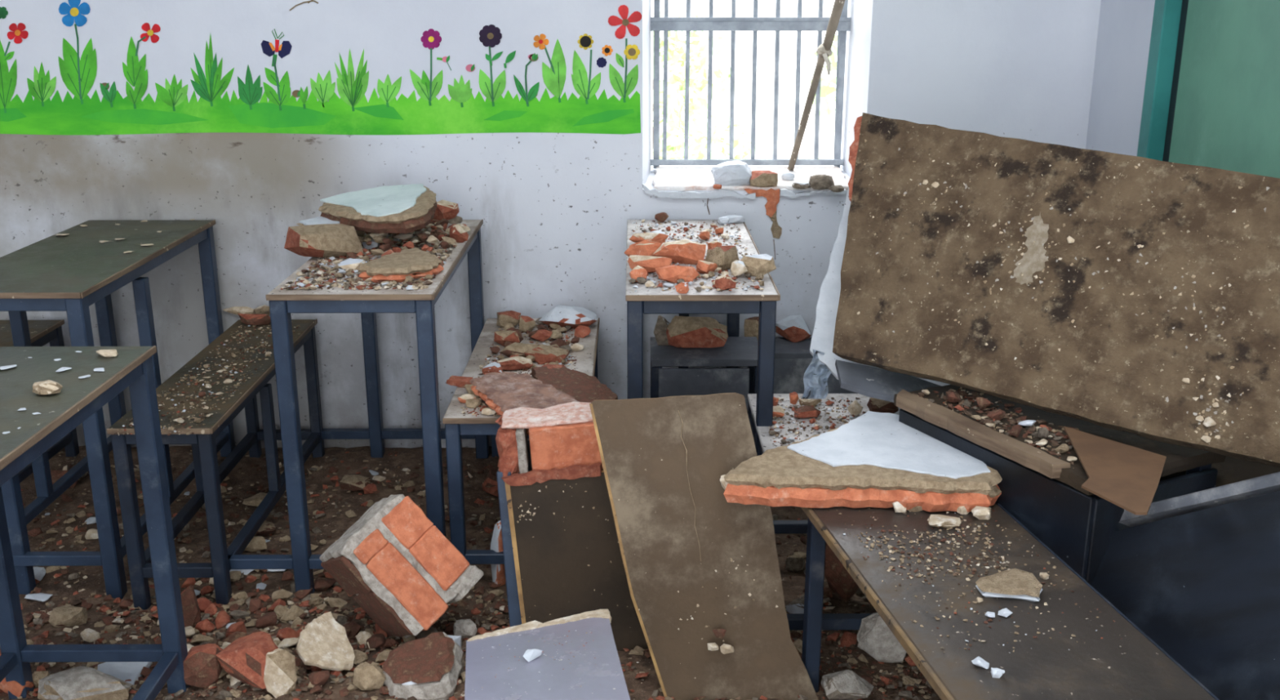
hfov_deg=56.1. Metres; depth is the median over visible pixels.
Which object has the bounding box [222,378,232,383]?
fragment
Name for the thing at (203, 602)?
fragment
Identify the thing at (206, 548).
fragment
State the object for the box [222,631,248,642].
fragment
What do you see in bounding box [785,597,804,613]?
fragment
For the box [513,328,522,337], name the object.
fragment
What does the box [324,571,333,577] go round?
fragment
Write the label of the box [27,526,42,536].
fragment
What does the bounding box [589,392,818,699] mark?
plywood board
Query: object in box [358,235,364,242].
fragment
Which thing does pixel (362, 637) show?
fragment
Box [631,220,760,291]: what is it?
crumbs
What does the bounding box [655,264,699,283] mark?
fragment
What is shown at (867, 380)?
board
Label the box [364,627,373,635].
fragment
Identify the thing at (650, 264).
fragment
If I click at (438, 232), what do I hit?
fragment
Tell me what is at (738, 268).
fragment
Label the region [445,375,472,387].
fragment
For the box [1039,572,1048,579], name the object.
fragment
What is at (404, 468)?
fragment
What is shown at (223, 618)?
fragment
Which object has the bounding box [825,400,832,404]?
fragment
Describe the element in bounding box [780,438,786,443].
fragment
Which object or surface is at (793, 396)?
fragment
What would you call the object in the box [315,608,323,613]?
fragment
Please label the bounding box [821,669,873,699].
fragment
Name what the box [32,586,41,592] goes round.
fragment
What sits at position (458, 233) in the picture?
fragment
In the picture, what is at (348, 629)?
fragment
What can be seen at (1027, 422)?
fragment
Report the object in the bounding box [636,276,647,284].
fragment
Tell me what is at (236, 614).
fragment
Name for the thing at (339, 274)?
fragment
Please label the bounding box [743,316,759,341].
fragment
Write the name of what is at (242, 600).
fragment
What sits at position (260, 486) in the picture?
fragment
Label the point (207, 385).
fragment
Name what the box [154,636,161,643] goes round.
fragment
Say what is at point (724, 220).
fragment
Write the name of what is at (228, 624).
fragment
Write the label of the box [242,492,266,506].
fragment
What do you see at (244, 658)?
fragment
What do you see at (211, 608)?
fragment
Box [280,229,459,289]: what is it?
crumbs
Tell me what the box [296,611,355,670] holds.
fragment
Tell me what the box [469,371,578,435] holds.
brick slab
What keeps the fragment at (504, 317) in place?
on the bench at (457, 424)
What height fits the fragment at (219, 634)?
0.017 m
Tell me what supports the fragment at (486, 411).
on the bench at (457, 424)
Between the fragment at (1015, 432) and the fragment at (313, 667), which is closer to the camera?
the fragment at (1015, 432)
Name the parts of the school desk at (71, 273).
leg, post, foot rail, foot rail, leg, leg, post, foot rail, leg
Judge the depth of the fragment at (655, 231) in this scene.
3.10 m
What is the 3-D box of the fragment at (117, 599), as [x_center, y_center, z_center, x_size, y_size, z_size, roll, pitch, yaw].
[-1.213,0.581,2.784,0.019,0.015,0.016,1,17,2]
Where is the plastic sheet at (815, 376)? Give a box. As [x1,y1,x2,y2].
[801,349,831,398]
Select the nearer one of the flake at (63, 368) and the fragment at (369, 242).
the flake at (63, 368)
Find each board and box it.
[464,608,630,699]
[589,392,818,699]
[773,358,857,393]
[835,359,941,402]
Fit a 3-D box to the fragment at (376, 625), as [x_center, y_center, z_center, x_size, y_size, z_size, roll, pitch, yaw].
[-0.564,0.601,2.602,0.025,0.034,0.046,1,17,3]
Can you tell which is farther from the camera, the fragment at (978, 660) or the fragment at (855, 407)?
the fragment at (855, 407)
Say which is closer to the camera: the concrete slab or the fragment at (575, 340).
the concrete slab
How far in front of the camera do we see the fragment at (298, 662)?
2.44 m
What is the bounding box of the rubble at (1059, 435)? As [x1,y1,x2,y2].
[912,386,1079,463]
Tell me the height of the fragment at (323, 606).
0.015 m
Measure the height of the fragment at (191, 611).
0.111 m
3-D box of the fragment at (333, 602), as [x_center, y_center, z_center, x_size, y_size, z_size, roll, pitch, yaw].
[-0.696,0.575,2.737,0.051,0.021,0.032,5,17,16]
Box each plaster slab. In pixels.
[296,216,339,226]
[318,183,437,233]
[357,247,444,282]
[720,410,1002,511]
[809,186,919,379]
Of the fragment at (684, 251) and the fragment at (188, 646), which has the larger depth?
the fragment at (684, 251)
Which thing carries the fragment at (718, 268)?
on the school desk at (736, 301)
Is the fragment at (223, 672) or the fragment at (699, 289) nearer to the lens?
the fragment at (223, 672)
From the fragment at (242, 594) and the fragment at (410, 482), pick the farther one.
the fragment at (410, 482)
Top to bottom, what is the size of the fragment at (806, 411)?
0.028 m
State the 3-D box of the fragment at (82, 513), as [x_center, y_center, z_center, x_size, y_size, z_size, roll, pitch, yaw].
[-1.508,0.444,3.237,0.022,0.012,0.028,16,23,42]
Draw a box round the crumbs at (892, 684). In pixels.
[0,448,934,699]
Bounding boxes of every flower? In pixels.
[0,7,8,18]
[7,22,28,44]
[140,22,160,43]
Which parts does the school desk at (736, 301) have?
leg, post, leg, leg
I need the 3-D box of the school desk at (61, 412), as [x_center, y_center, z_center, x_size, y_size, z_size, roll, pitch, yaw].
[-1.062,0.488,1.845,0.360,0.750,0.956,0,17,0]
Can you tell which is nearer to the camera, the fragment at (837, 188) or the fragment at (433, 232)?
the fragment at (433, 232)
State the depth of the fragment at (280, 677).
2.30 m
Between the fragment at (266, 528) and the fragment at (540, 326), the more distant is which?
the fragment at (540, 326)
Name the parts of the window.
frame, rail, rail, rail, frame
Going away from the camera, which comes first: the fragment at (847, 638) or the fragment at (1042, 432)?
the fragment at (1042, 432)
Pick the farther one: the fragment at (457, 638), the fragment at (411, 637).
the fragment at (411, 637)
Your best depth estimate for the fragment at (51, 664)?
2.48 m
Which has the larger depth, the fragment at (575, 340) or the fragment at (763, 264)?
the fragment at (575, 340)
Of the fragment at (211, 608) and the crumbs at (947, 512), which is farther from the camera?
the fragment at (211, 608)
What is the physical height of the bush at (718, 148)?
0.869 m
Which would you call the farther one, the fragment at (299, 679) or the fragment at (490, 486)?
the fragment at (490, 486)
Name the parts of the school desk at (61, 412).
foot rail, leg, foot rail, foot rail, leg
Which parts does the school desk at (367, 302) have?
tie rail, leg, foot rail, tie rail, leg, foot rail, leg, leg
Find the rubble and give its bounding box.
[0,462,936,699]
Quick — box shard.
[975,568,1042,601]
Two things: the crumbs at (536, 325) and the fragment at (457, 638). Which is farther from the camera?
the crumbs at (536, 325)
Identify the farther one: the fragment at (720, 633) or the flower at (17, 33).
the flower at (17, 33)
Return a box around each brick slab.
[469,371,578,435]
[531,366,617,402]
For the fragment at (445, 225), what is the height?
0.021 m
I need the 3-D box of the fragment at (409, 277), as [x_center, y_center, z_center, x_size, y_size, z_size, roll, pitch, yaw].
[-0.514,-0.159,2.675,0.018,0.017,0.023,5,17,17]
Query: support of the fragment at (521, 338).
on the bench at (457, 424)
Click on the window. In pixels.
(665, 24)
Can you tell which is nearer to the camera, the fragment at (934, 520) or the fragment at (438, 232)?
the fragment at (934, 520)
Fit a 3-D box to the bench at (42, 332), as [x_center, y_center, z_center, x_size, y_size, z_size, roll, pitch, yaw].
[-1.834,0.250,3.150,0.334,0.460,0.826,0,17,0]
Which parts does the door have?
frame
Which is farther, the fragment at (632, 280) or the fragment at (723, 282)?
the fragment at (632, 280)
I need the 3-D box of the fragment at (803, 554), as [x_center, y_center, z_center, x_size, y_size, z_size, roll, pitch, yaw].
[0.401,0.514,3.002,0.028,0.014,0.034,-11,20,-32]
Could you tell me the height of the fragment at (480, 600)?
0.013 m
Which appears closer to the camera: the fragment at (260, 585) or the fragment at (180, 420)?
the fragment at (180, 420)
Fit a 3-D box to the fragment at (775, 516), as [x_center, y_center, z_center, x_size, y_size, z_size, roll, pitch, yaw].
[0.361,0.448,3.214,0.021,0.020,0.017,-5,17,-18]
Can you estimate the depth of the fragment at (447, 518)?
3.20 m
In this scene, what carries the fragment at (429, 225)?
on the school desk at (367, 302)
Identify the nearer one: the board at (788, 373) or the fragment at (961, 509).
the fragment at (961, 509)
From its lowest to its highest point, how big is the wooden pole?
0.715 m
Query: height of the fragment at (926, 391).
0.011 m
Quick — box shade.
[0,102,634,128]
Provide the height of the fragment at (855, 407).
0.036 m
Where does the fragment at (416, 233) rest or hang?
on the crumbs at (319, 270)
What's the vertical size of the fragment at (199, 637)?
0.034 m
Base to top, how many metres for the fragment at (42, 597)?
0.017 m
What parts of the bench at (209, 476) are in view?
leg, foot rail, post, foot rail, seat, leg, leg, post, foot rail, foot rail, leg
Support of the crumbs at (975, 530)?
on the desk at (1133, 666)
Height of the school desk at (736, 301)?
0.750 m
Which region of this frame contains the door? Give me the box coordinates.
[1137,0,1279,177]
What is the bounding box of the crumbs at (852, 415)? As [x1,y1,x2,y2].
[768,396,866,445]
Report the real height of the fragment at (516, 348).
0.040 m
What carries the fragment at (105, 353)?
on the school desk at (61, 412)
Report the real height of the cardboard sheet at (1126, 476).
0.004 m
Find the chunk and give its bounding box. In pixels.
[382,631,462,699]
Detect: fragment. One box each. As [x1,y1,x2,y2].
[0,677,34,697]
[24,592,52,601]
[24,612,33,623]
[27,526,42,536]
[32,379,62,394]
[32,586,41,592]
[32,670,50,687]
[33,566,45,580]
[33,636,46,644]
[37,665,132,699]
[44,565,60,573]
[48,604,87,626]
[48,661,55,666]
[50,470,79,488]
[68,572,79,579]
[75,510,85,517]
[80,627,100,641]
[84,516,96,524]
[84,528,98,538]
[96,349,118,357]
[97,661,152,688]
[99,605,111,612]
[104,623,119,632]
[112,596,121,602]
[119,598,133,608]
[128,634,138,638]
[137,493,142,498]
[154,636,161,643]
[168,425,175,430]
[174,417,184,422]
[180,584,200,626]
[181,536,191,543]
[181,577,195,587]
[183,643,222,687]
[184,625,195,636]
[186,643,193,651]
[191,633,216,643]
[193,417,203,422]
[194,589,199,595]
[195,580,202,585]
[195,617,215,632]
[196,596,216,612]
[198,391,205,396]
[200,577,208,582]
[200,585,213,595]
[203,545,209,551]
[204,603,217,617]
[205,382,211,387]
[205,631,213,635]
[208,577,213,584]
[214,609,230,628]
[214,631,224,639]
[215,631,278,688]
[218,667,227,677]
[222,306,253,315]
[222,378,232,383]
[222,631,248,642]
[225,620,246,637]
[225,622,235,627]
[228,598,244,605]
[229,568,253,574]
[229,570,241,581]
[230,609,249,619]
[230,674,241,685]
[231,591,248,599]
[237,313,271,325]
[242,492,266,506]
[244,535,266,551]
[244,574,257,582]
[247,591,257,597]
[248,597,263,613]
[250,628,261,633]
[253,304,270,315]
[255,520,275,536]
[255,611,276,627]
[256,582,266,589]
[257,484,264,489]
[262,573,268,582]
[263,647,297,697]
[266,568,285,571]
[267,598,285,610]
[271,588,293,602]
[273,604,288,618]
[275,626,299,640]
[277,636,298,648]
[280,570,293,580]
[280,604,304,621]
[284,223,363,257]
[284,513,288,520]
[287,600,293,604]
[290,580,295,592]
[291,615,302,627]
[294,586,312,599]
[294,657,301,665]
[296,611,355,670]
[296,676,302,683]
[301,600,309,604]
[302,280,311,284]
[302,662,311,670]
[308,595,324,606]
[308,669,329,686]
[311,665,322,670]
[314,576,336,591]
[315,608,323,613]
[316,602,327,609]
[318,572,324,577]
[323,597,347,607]
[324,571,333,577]
[324,591,333,597]
[329,669,342,677]
[331,612,347,618]
[332,259,341,263]
[333,272,343,279]
[337,614,346,623]
[338,257,367,269]
[339,474,372,490]
[342,620,360,638]
[344,626,351,636]
[346,252,356,258]
[351,643,357,649]
[352,661,385,689]
[353,648,368,663]
[355,230,365,236]
[355,251,364,256]
[355,631,371,644]
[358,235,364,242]
[358,647,364,651]
[359,257,368,260]
[362,236,371,242]
[362,240,377,248]
[363,482,377,493]
[364,276,372,281]
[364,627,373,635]
[365,240,371,245]
[365,632,385,648]
[366,499,374,506]
[368,232,388,237]
[368,469,378,475]
[370,248,384,255]
[372,235,385,243]
[372,475,385,481]
[373,626,387,636]
[374,622,379,630]
[375,648,391,662]
[378,244,391,251]
[381,237,396,244]
[381,249,394,256]
[389,638,399,646]
[391,247,401,252]
[394,232,413,239]
[400,480,415,486]
[401,680,416,684]
[402,240,413,248]
[402,467,410,471]
[402,634,415,641]
[404,275,413,281]
[414,231,425,235]
[416,625,437,638]
[417,232,428,242]
[421,244,429,251]
[423,229,448,239]
[424,274,432,279]
[425,223,434,227]
[426,233,441,241]
[426,235,439,244]
[427,246,433,251]
[430,213,440,222]
[430,225,437,229]
[434,228,445,235]
[435,200,459,220]
[435,218,448,224]
[436,225,443,230]
[438,234,444,239]
[438,240,452,248]
[441,236,456,244]
[442,222,447,230]
[443,622,453,635]
[444,515,449,522]
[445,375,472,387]
[447,634,461,647]
[448,215,462,224]
[448,224,468,242]
[453,618,477,639]
[457,393,479,403]
[459,657,464,674]
[460,383,474,393]
[462,226,470,231]
[466,397,481,408]
[469,520,477,525]
[475,598,483,603]
[481,406,495,414]
[481,467,498,497]
[482,361,502,373]
[486,588,504,595]
[489,520,506,586]
[490,346,500,353]
[493,329,519,346]
[496,310,520,327]
[496,355,533,369]
[497,354,504,358]
[499,342,538,357]
[503,322,514,330]
[503,341,512,347]
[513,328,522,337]
[518,335,530,342]
[519,315,536,332]
[523,648,542,661]
[524,343,568,364]
[525,355,534,361]
[528,329,537,339]
[530,328,551,341]
[535,316,545,324]
[536,324,548,329]
[538,304,598,328]
[541,364,564,368]
[548,361,559,364]
[549,323,560,329]
[550,329,562,338]
[550,337,564,346]
[555,326,567,332]
[555,356,565,362]
[559,344,572,351]
[564,324,571,330]
[570,336,579,343]
[570,342,584,351]
[573,324,591,337]
[624,240,661,257]
[627,254,671,272]
[629,232,668,244]
[629,265,648,282]
[629,278,636,282]
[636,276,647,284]
[644,280,654,287]
[648,230,666,239]
[653,239,706,264]
[653,315,669,345]
[654,212,668,222]
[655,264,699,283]
[663,282,673,287]
[666,315,728,347]
[675,281,688,293]
[676,278,684,283]
[683,226,688,231]
[694,286,701,292]
[696,260,717,274]
[698,229,709,239]
[702,273,708,277]
[705,245,739,270]
[707,240,722,248]
[707,271,715,277]
[707,642,718,650]
[711,160,751,186]
[711,627,726,638]
[712,184,721,189]
[714,266,721,271]
[714,274,736,289]
[715,226,723,234]
[717,216,728,224]
[720,233,729,237]
[720,271,728,275]
[720,643,733,653]
[725,214,745,222]
[730,259,747,275]
[740,253,776,276]
[743,273,751,277]
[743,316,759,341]
[749,170,777,187]
[755,273,764,279]
[759,280,764,285]
[768,430,775,435]
[772,513,777,519]
[773,396,778,405]
[773,405,784,417]
[775,314,811,342]
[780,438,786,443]
[781,172,795,180]
[785,554,804,571]
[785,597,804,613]
[789,391,799,404]
[790,631,801,638]
[791,181,810,189]
[792,638,802,658]
[793,551,806,558]
[794,404,821,417]
[799,397,821,405]
[800,534,806,548]
[808,173,834,190]
[808,417,815,422]
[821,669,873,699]
[823,586,832,597]
[824,542,859,602]
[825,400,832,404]
[828,185,844,192]
[840,631,857,646]
[848,400,862,415]
[855,587,862,593]
[856,612,906,662]
[857,653,868,662]
[860,673,873,684]
[866,397,898,413]
[880,675,889,684]
[892,501,906,511]
[902,667,908,675]
[904,654,915,666]
[907,505,923,511]
[912,672,919,677]
[921,389,929,395]
[927,514,961,527]
[945,390,961,402]
[947,403,953,409]
[956,506,968,514]
[964,412,981,419]
[971,505,991,519]
[971,655,989,668]
[975,396,991,409]
[976,596,982,602]
[985,611,995,617]
[986,408,1005,420]
[991,666,1004,677]
[997,607,1012,617]
[1008,427,1021,436]
[1017,419,1035,426]
[1035,438,1047,445]
[1037,426,1048,438]
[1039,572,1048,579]
[1054,443,1069,453]
[1066,456,1077,461]
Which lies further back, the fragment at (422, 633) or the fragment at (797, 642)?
the fragment at (422, 633)
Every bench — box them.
[0,319,79,482]
[106,319,324,609]
[442,317,599,564]
[649,336,758,415]
[747,393,906,657]
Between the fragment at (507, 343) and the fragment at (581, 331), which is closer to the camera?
the fragment at (507, 343)
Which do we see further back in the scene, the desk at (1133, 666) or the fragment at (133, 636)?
the fragment at (133, 636)
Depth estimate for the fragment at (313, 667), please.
2.41 m
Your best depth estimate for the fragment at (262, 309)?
3.48 m
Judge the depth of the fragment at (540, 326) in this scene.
3.33 m
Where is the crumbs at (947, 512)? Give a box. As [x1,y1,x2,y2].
[827,507,1122,652]
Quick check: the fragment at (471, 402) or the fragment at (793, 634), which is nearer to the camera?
the fragment at (793, 634)
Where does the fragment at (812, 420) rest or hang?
on the bench at (829, 620)
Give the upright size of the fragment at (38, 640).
0.020 m
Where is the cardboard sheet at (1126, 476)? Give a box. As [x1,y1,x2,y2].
[1063,426,1166,514]
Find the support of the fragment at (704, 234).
on the school desk at (736, 301)
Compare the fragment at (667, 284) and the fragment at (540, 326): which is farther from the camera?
the fragment at (540, 326)
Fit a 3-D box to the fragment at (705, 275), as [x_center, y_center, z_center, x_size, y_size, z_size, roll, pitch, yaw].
[0.149,-0.167,2.709,0.015,0.009,0.019,-9,19,-27]
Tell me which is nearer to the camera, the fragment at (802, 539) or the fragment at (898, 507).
the fragment at (898, 507)
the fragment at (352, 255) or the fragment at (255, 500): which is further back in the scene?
the fragment at (255, 500)
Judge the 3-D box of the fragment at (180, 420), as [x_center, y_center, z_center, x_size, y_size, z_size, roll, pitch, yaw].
[-1.014,0.155,2.643,0.013,0.011,0.018,9,19,27]
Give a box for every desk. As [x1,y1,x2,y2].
[0,219,235,598]
[0,345,190,699]
[227,219,488,593]
[496,440,648,650]
[625,219,780,455]
[800,502,1219,699]
[893,384,1226,584]
[1091,471,1279,699]
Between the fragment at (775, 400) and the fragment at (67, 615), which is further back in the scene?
the fragment at (775, 400)
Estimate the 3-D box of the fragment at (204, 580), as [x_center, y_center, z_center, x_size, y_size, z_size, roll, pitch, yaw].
[-1.041,0.551,2.874,0.017,0.014,0.021,11,20,32]
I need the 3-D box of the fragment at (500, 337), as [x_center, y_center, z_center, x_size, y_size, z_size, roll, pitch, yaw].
[-0.358,-0.031,3.223,0.065,0.043,0.055,-5,17,-17]
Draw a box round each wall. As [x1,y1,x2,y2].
[0,0,1101,448]
[1085,0,1155,155]
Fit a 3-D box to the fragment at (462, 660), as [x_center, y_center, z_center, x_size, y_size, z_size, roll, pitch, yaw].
[-0.366,0.631,2.396,0.025,0.035,0.051,5,17,16]
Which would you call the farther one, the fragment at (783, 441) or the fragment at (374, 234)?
the fragment at (374, 234)
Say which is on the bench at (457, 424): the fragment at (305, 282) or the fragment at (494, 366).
the fragment at (494, 366)
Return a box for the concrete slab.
[832,112,1279,467]
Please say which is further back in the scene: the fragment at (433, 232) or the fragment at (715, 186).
the fragment at (715, 186)
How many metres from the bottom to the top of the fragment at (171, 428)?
0.011 m
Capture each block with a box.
[319,493,483,637]
[495,401,603,481]
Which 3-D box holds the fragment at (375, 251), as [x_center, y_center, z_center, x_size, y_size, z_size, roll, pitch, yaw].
[-0.630,-0.234,2.888,0.038,0.019,0.021,-10,19,-30]
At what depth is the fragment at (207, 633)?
2.60 m
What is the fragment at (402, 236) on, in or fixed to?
on the crumbs at (319, 270)
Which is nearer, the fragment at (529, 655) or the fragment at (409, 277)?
the fragment at (529, 655)
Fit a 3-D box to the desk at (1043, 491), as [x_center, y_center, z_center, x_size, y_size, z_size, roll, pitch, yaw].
[0.787,0.408,2.389,0.358,0.583,0.534,-8,18,-26]
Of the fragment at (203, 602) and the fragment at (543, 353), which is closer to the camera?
the fragment at (203, 602)
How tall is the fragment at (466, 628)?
0.044 m
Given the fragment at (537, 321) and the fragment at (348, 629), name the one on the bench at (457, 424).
the fragment at (537, 321)
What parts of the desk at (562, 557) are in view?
leg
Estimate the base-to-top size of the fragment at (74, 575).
0.016 m
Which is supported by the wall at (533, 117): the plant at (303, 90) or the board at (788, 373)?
the plant at (303, 90)
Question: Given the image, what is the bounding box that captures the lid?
[774,337,813,358]
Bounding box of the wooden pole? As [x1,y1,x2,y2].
[787,0,845,170]
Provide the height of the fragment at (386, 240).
0.020 m
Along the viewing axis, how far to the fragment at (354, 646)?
2.49 m
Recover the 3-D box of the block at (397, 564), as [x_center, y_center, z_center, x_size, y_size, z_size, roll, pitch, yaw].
[-0.505,0.454,2.518,0.280,0.331,0.286,15,22,41]
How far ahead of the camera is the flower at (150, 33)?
3.30 m
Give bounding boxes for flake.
[0,364,16,369]
[50,233,69,235]
[55,366,71,371]
[78,374,90,377]
[93,367,104,371]
[140,243,153,245]
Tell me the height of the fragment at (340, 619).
0.021 m
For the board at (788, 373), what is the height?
0.340 m
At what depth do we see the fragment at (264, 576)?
2.86 m
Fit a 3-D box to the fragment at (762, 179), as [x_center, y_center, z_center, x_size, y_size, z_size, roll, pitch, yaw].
[0.355,-0.490,3.438,0.082,0.048,0.049,0,17,0]
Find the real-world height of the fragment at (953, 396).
0.023 m
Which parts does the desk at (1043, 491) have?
panel, panel, leg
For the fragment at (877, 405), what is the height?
0.044 m
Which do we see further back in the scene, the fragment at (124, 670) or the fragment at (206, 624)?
the fragment at (206, 624)
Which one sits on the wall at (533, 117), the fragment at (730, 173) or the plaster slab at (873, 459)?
the fragment at (730, 173)
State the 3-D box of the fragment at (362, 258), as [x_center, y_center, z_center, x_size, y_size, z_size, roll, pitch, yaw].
[-0.670,-0.218,2.879,0.045,0.014,0.022,15,22,41]
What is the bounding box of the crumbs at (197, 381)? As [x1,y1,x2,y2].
[114,324,300,435]
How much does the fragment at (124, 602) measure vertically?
0.024 m
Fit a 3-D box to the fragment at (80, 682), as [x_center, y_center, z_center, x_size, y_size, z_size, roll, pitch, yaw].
[-1.079,0.657,2.330,0.178,0.060,0.110,0,17,0]
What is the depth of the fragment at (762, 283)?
2.64 m
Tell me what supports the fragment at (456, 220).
on the school desk at (367, 302)
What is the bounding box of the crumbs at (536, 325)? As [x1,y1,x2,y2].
[460,324,578,416]
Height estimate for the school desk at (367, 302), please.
0.750 m
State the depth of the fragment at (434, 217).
3.32 m
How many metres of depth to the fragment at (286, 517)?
3.21 m
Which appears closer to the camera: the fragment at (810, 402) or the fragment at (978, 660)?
the fragment at (978, 660)
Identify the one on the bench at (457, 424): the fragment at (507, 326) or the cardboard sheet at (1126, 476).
the fragment at (507, 326)
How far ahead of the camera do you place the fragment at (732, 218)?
3.35 m
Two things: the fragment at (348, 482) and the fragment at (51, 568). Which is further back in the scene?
the fragment at (348, 482)
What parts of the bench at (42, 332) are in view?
seat, foot rail, leg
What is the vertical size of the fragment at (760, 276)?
0.016 m
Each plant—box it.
[100,81,116,107]
[299,86,307,109]
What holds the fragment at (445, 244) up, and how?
on the crumbs at (319, 270)
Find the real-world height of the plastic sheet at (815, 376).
0.126 m
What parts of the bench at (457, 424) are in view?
leg, foot rail, leg, seat, leg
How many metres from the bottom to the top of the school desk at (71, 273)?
0.750 m
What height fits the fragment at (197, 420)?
0.013 m
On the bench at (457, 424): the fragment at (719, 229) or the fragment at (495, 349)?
the fragment at (495, 349)
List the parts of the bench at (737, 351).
leg, leg, panel, seat, leg, leg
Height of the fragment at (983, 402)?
0.027 m
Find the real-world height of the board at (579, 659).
0.332 m
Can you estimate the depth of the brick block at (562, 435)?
2.46 m
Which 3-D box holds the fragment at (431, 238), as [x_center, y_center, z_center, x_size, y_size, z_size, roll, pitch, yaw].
[-0.512,-0.273,2.974,0.028,0.022,0.042,2,17,7]
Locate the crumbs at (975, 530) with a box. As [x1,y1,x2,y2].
[848,522,1009,578]
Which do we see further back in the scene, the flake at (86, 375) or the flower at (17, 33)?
the flower at (17, 33)
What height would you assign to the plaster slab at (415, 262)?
0.031 m
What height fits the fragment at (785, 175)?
0.023 m
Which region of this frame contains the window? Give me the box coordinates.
[650,0,851,168]
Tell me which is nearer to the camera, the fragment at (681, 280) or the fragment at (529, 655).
the fragment at (529, 655)
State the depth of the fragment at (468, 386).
2.82 m
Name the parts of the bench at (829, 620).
leg, foot rail, seat, foot rail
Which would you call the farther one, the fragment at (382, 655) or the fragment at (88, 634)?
the fragment at (88, 634)
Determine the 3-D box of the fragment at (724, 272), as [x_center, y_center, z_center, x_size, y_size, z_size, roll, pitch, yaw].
[0.193,-0.173,2.725,0.014,0.012,0.024,-9,19,-29]
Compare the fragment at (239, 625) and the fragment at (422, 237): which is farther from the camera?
the fragment at (422, 237)
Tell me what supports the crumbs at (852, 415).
on the bench at (829, 620)

